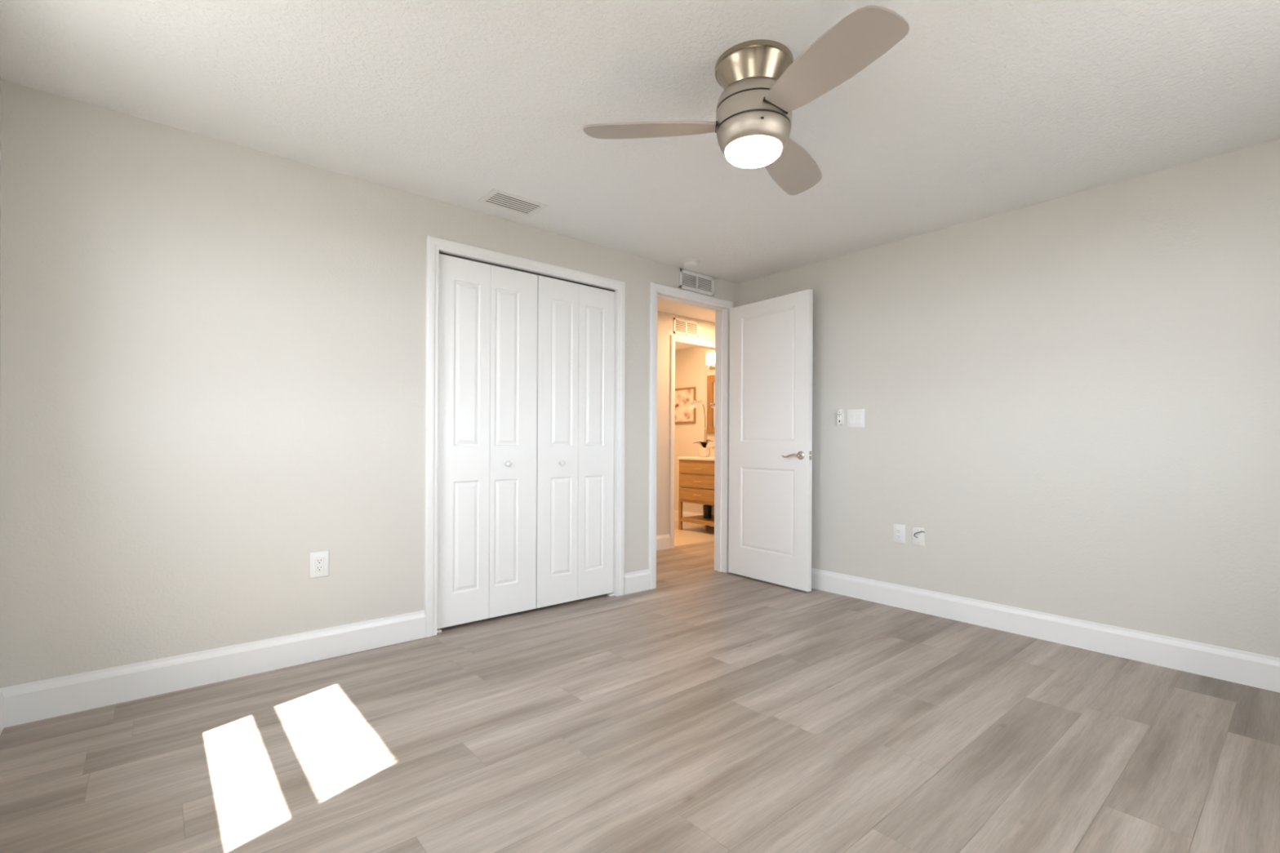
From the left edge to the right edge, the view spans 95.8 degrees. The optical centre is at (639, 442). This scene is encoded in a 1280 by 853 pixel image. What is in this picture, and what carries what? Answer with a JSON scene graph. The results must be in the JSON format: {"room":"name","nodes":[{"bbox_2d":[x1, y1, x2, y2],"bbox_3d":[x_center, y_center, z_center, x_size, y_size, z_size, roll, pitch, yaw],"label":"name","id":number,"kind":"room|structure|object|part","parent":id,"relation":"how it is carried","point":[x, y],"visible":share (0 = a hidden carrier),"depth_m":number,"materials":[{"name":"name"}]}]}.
{"room":"empty bedroom","nodes":[
{"label":"empty bedroom","id":0,"kind":"room"},
{"bbox_2d":[0,75,1,374],"bbox_3d":[-1.105,-0.133,0.525,0.200,2.300,3.833,0,0,-40],"label":"wall","id":1,"kind":"structure","parent":0,"point":[0,76],"depth_m":2.04,"materials":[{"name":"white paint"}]},
{"bbox_2d":[0,688,4,734],"bbox_3d":[-1.094,0.947,0.671,0.014,0.140,3.634,0,0,-40],"label":"baseboard","id":2,"kind":"structure","parent":1,"relation":"attached to","point":[2,697],"depth_m":2.02,"materials":[{"name":"white paint"}]},
{"bbox_2d":[0,80,736,727],"bbox_3d":[-0.171,-0.129,3.906,6.002,2.300,0.134,0,0,-40],"label":"wall","id":3,"kind":"structure","parent":0,"point":[213,375],"depth_m":2.43,"materials":[{"name":"white paint"}]},
{"bbox_2d":[309,551,328,577],"bbox_3d":[-1.500,0.569,2.703,0.080,0.118,0.009,0,0,-40],"label":"wall outlet","id":4,"kind":"object","parent":3,"relation":"attached to","point":[318,561],"visible":1,"depth_m":2.70,"materials":[{"name":"white plastic"}]},
{"bbox_2d":[315,556,323,572],"bbox_3d":[-1.499,0.569,2.702,0.034,0.067,0.004,0,0,-40],"label":"receptacle","id":5,"kind":"object","parent":4,"relation":"attached to","point":[318,560],"depth_m":2.70,"materials":[{"name":"white plastic"}]},
{"bbox_2d":[437,253,537,628],"bbox_3d":[-0.854,-0.006,3.285,0.610,2.009,0.060,0,0,-40],"label":"door","id":6,"kind":"structure","parent":3,"relation":"in","point":[487,313],"depth_m":3.27,"materials":[{"name":"white paint"}]},
{"bbox_3d":[-0.763,0.123,3.344,0.032,0.032,0.030,0,0,-40],"label":"knob","id":7,"kind":"part","parent":6,"relation":"part of","materials":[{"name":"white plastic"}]},
{"bbox_2d":[424,235,625,637],"bbox_3d":[-0.649,-0.033,3.498,1.334,2.104,0.136,0,0,-40],"label":"door frame","id":8,"kind":"structure","parent":3,"relation":"attached to","point":[434,245],"depth_m":3.11,"materials":[{"name":"white paint"}]},
{"bbox_2d":[437,592,613,632],"bbox_3d":[-0.643,1.013,3.485,1.206,0.012,0.032,0,0,-40],"label":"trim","id":9,"kind":"structure","parent":3,"relation":"attached to","point":[439,630],"depth_m":3.84,"materials":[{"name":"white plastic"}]},
{"bbox_2d":[439,252,614,292],"bbox_3d":[-0.635,-1.017,3.487,1.206,0.009,0.024,0,0,-40],"label":"door track","id":10,"kind":"object","parent":3,"relation":"attached to","point":[442,253],"visible":0.64,"depth_m":3.42,"materials":[{"name":"white metal"}]},
{"bbox_2d":[536,275,614,608],"bbox_3d":[-0.396,-0.004,3.675,0.583,2.009,0.060,0,0,-40],"label":"door","id":11,"kind":"structure","parent":3,"relation":"in","point":[575,465],"depth_m":3.65,"materials":[{"name":"white paint"}]},
{"bbox_3d":[-0.482,0.124,3.582,0.032,0.032,0.030,0,0,-40],"label":"knob","id":12,"kind":"part","parent":11,"relation":"part of","materials":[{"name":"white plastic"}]},
{"bbox_2d":[648,282,733,589],"bbox_3d":[0.363,-0.048,4.359,0.869,2.144,0.138,0,0,-40],"label":"door frame","id":13,"kind":"structure","parent":3,"relation":"attached to","point":[722,308],"depth_m":4.56,"materials":[{"name":"white paint"}]},
{"bbox_2d":[679,268,714,296],"bbox_3d":[0.429,-1.200,4.338,0.372,0.142,0.008,0,0,-40],"label":"air vent","id":14,"kind":"object","parent":3,"relation":"in","point":[688,280],"visible":1,"depth_m":4.33,"materials":[{"name":"white plastic"}]},
{"bbox_2d":[728,288,813,591],"bbox_3d":[0.919,-0.016,4.226,0.099,2.062,0.758,0,0,-36],"label":"door","id":15,"kind":"structure","parent":3,"relation":"in","point":[771,443],"depth_m":4.19,"materials":[{"name":"white paint"}]},
{"bbox_3d":[1.058,0.087,4.003,0.060,0.062,0.156,0,0,-37],"label":"lever handle","id":16,"kind":"part","parent":15,"relation":"part of","materials":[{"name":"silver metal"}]},
{"bbox_2d":[624,568,649,595],"bbox_3d":[-0.022,0.952,3.958,0.225,0.140,0.014,0,0,-40],"label":"baseboard","id":17,"kind":"structure","parent":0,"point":[639,580],"depth_m":3.95,"materials":[{"name":"white paint"}]},
{"bbox_2d":[0,520,1279,852],"bbox_3d":[0.171,1.073,3.497,6.002,0.101,6.700,0,0,-40],"label":"floor","id":18,"kind":"structure","parent":0,"point":[705,709],"depth_m":1.95,"materials":[{"name":"beige laminate"}]},
{"bbox_2d":[677,456,714,529],"bbox_3d":[0.838,0.597,6.711,0.539,0.856,0.663,0,0,-40],"label":"bathroom vanity","id":19,"kind":"object","parent":18,"relation":"on","point":[696,473],"visible":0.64,"depth_m":6.59,"materials":[{"name":"brown wood"}]},
{"bbox_3d":[0.477,0.852,6.802,0.035,0.344,0.035,0,0,-40],"label":"leg","id":20,"kind":"part","parent":19,"relation":"part of","materials":[{"name":"brown wood"}]},
{"bbox_2d":[677,456,714,460],"bbox_3d":[0.849,0.184,6.719,0.514,0.030,0.663,0,0,-40],"label":"countertop","id":21,"kind":"structure","parent":19,"relation":"on","point":[695,458],"depth_m":6.58,"materials":[{"name":"white stone"}]},
{"bbox_2d":[688,400,715,457],"bbox_3d":[0.760,-0.165,6.717,0.390,0.668,0.144,0,0,-14],"label":"potted orchid","id":22,"kind":"object","parent":21,"relation":"on","point":[704,451],"visible":0.8,"depth_m":6.70,"materials":[{"name":"plant"}]},
{"bbox_3d":[0.679,-0.204,6.714,0.163,0.546,0.009,0,0,0],"label":"stem","id":23,"kind":"part","parent":22,"relation":"part of","materials":[{"name":"green plant"}]},
{"bbox_3d":[0.749,0.114,6.714,0.144,0.110,0.144,0,0,-40],"label":"pot","id":24,"kind":"part","parent":22,"relation":"part of","materials":[{"name":"ceramic"}]},
{"bbox_3d":[0.842,-0.190,6.714,0.164,0.520,0.010,0,0,0],"label":"stem","id":25,"kind":"part","parent":22,"relation":"part of","materials":[{"name":"green plant"}]},
{"bbox_3d":[0.660,0.594,6.558,0.016,0.133,0.571,0,0,-40],"label":"drawer","id":26,"kind":"part","parent":19,"relation":"part of","materials":[{"name":"brown wood"}]},
{"bbox_3d":[0.661,0.442,6.558,0.016,0.144,0.571,0,0,-40],"label":"drawer","id":27,"kind":"part","parent":19,"relation":"part of","materials":[{"name":"brown wood"}]},
{"bbox_3d":[0.662,0.297,6.558,0.016,0.113,0.571,0,0,-40],"label":"drawer","id":28,"kind":"part","parent":19,"relation":"part of","materials":[{"name":"brown wood"}]},
{"bbox_2d":[680,515,714,526],"bbox_3d":[0.849,0.905,6.720,0.484,0.042,0.635,0,0,-40],"label":"shelf","id":29,"kind":"object","parent":19,"relation":"attached to","point":[699,519],"depth_m":6.65,"materials":[{"name":"brown wood"}]},
{"bbox_2d":[702,504,711,518],"bbox_3d":[0.789,0.808,6.771,0.104,0.150,0.104,0,0,-40],"label":"waste bin","id":30,"kind":"object","parent":19,"relation":"on","point":[707,509],"visible":0.93,"depth_m":6.73,"materials":[{"name":"black plastic"}]},
{"bbox_2d":[0,0,1279,322],"bbox_3d":[0.774,-1.337,2.878,6.102,0.175,4.990,0,0,-40],"label":"ceiling","id":31,"kind":"structure","parent":0,"point":[984,108],"depth_m":2.14,"materials":[{"name":"white paint"}]},
{"bbox_2d":[477,188,547,217],"bbox_3d":[-0.679,-1.278,3.089,0.315,0.006,0.195,0,0,-40],"label":"ceiling vent","id":32,"kind":"object","parent":31,"relation":"in","point":[495,197],"visible":1,"depth_m":3.08,"materials":[{"name":"white plastic"}]},
{"bbox_2d":[681,258,699,268],"bbox_3d":[0.355,-1.254,4.066,0.128,0.044,0.128,0,0,-40],"label":"smoke detector","id":33,"kind":"object","parent":31,"relation":"attached to","point":[687,263],"visible":1,"depth_m":4.03,"materials":[{"name":"white plastic"}]},
{"bbox_2d":[582,5,909,195],"bbox_3d":[0.470,-1.115,1.940,1.005,0.320,0.999,0,0,-40],"label":"ceiling fan","id":34,"kind":"object","parent":31,"relation":"hanging from","point":[761,81],"visible":1,"depth_m":1.85,"materials":[{"name":"silver metal"}]},
{"bbox_3d":[0.045,-1.075,1.987,0.475,0.044,0.161,0,0,4],"label":"blade","id":35,"kind":"part","parent":34,"relation":"part of","materials":[{"name":"beige wood"}]},
{"bbox_3d":[0.384,-0.976,1.958,0.190,0.040,0.190,0,0,-40],"label":"lamp glass","id":36,"kind":"part","parent":34,"relation":"part of","materials":[{"name":"white glass"}]},
{"bbox_3d":[0.579,-1.072,2.237,0.161,0.044,0.475,0,0,34],"label":"blade","id":37,"kind":"part","parent":34,"relation":"part of","materials":[{"name":"beige wood"}]},
{"bbox_3d":[0.529,-1.073,1.649,0.161,0.044,0.475,0,0,-26],"label":"blade","id":38,"kind":"part","parent":34,"relation":"part of","materials":[{"name":"beige wood"}]},
{"bbox_2d":[675,344,693,350],"bbox_3d":[-0.001,-1.320,6.616,2.160,0.215,1.710,0,0,-40],"label":"ceiling","id":39,"kind":"structure","parent":0,"point":[677,347],"depth_m":7.33,"materials":[{"name":"white paint"}]},
{"bbox_2d":[656,311,715,535],"bbox_3d":[0.377,-0.126,5.748,2.780,2.300,0.110,0,0,-40],"label":"wall","id":40,"kind":"structure","parent":0,"point":[706,330],"depth_m":5.56,"materials":[{"name":"white paint"}]},
{"bbox_2d":[656,533,670,551],"bbox_3d":[-0.179,0.952,5.197,1.227,0.140,0.014,0,0,-40],"label":"baseboard","id":41,"kind":"structure","parent":40,"relation":"attached to","point":[663,541],"depth_m":5.53,"materials":[{"name":"white paint"}]},
{"bbox_2d":[673,317,698,337],"bbox_3d":[0.459,-1.141,5.735,0.340,0.150,0.008,0,0,-40],"label":"air vent","id":42,"kind":"object","parent":40,"relation":"in","point":[682,326],"visible":1,"depth_m":5.73,"materials":[{"name":"white plastic"}]},
{"bbox_2d":[669,334,715,548],"bbox_3d":[0.589,-0.010,5.918,0.871,2.070,0.128,0,0,-40],"label":"door frame","id":43,"kind":"structure","parent":40,"relation":"attached to","point":[674,340],"depth_m":5.61,"materials":[{"name":"white paint"}]},
{"bbox_2d":[674,346,715,515],"bbox_3d":[0.810,-0.124,7.245,0.100,2.300,1.609,0,0,-40],"label":"wall","id":44,"kind":"structure","parent":0,"point":[691,370],"depth_m":7.34,"materials":[{"name":"beige paint"}]},
{"bbox_2d":[675,386,696,423],"bbox_3d":[0.548,-0.478,7.460,0.025,0.455,0.460,0,0,-40],"label":"framed picture","id":45,"kind":"object","parent":44,"relation":"attached to","point":[684,397],"visible":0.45,"depth_m":7.42,"materials":[{"name":"brown wood"}]},
{"bbox_2d":[674,510,711,526],"bbox_3d":[0.762,0.956,7.208,0.014,0.140,1.610,0,0,-40],"label":"baseboard","id":46,"kind":"structure","parent":44,"relation":"attached to","point":[676,512],"depth_m":7.41,"materials":[{"name":"white paint"}]},
{"bbox_2d":[706,352,715,369],"bbox_3d":[0.978,-0.988,6.892,0.109,0.180,0.480,0,0,-40],"label":"wall sconce","id":47,"kind":"object","parent":44,"relation":"attached to","point":[710,357],"visible":0.27,"depth_m":6.99,"materials":[{"name":"white glass"}]},
{"bbox_3d":[0.840,-1.014,7.023,0.068,0.130,0.068,0,0,-40],"label":"lamp shade","id":48,"kind":"part","parent":47,"relation":"part of","materials":[{"name":"white glass"}]},
{"bbox_3d":[0.901,-1.013,6.951,0.068,0.130,0.068,0,0,-40],"label":"lamp shade","id":49,"kind":"part","parent":47,"relation":"part of","materials":[{"name":"white glass"}]},
{"bbox_2d":[706,374,715,433],"bbox_3d":[1.036,-0.465,6.881,0.030,0.715,0.625,0,0,-40],"label":"wall mirror","id":50,"kind":"object","parent":44,"relation":"attached to","point":[710,379],"visible":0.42,"depth_m":7.05,"materials":[{"name":"brown wood"}]},
{"bbox_2d":[712,382,715,426],"bbox_3d":[1.039,-0.465,6.883,0.004,0.549,0.459,0,0,-40],"label":"mirror glass","id":51,"kind":"object","parent":50,"relation":"attached to","point":[713,383],"depth_m":7.04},
{"bbox_2d":[736,138,1279,657],"bbox_3d":[2.054,-0.118,3.212,0.120,2.300,3.833,0,0,-40],"label":"wall","id":52,"kind":"structure","parent":0,"point":[1073,400],"depth_m":2.94,"materials":[{"name":"white paint"}]},
{"bbox_2d":[836,408,844,426],"bbox_3d":[1.358,-0.171,3.920,0.024,0.112,0.046,0,0,-40],"label":"remote","id":53,"kind":"object","parent":52,"relation":"attached to","point":[840,416],"visible":1,"depth_m":3.91,"materials":[{"name":"white plastic"}]},
{"bbox_2d":[847,408,864,427],"bbox_3d":[1.434,-0.161,3.841,0.010,0.120,0.122,0,0,-40],"label":"light switch","id":54,"kind":"object","parent":52,"relation":"attached to","point":[855,418],"visible":1,"depth_m":3.84,"materials":[{"name":"white plastic"}]},
{"bbox_2d":[893,523,905,543],"bbox_3d":[1.621,0.570,3.618,0.009,0.118,0.078,0,0,-40],"label":"wall outlet","id":55,"kind":"object","parent":52,"relation":"attached to","point":[899,530],"visible":1,"depth_m":3.61,"materials":[{"name":"white plastic"}]},
{"bbox_2d":[896,528,901,539],"bbox_3d":[1.619,0.570,3.617,0.004,0.067,0.034,0,0,-40],"label":"receptacle","id":56,"kind":"object","parent":55,"relation":"attached to","point":[898,530],"depth_m":3.61,"materials":[{"name":"white plastic"}]},
{"bbox_2d":[912,527,924,546],"bbox_3d":[1.695,0.572,3.518,0.025,0.110,0.082,0,0,-40],"label":"cable plate","id":57,"kind":"object","parent":52,"relation":"attached to","point":[918,534],"visible":1,"depth_m":3.52,"materials":[{"name":"white plastic"}]},
{"bbox_2d":[811,568,1279,692],"bbox_3d":[1.933,0.962,3.245,0.014,0.140,3.634,0,0,-40],"label":"baseboard","id":58,"kind":"structure","parent":52,"relation":"attached to","point":[1241,667],"depth_m":2.92,"materials":[{"name":"white paint"}]}
]}

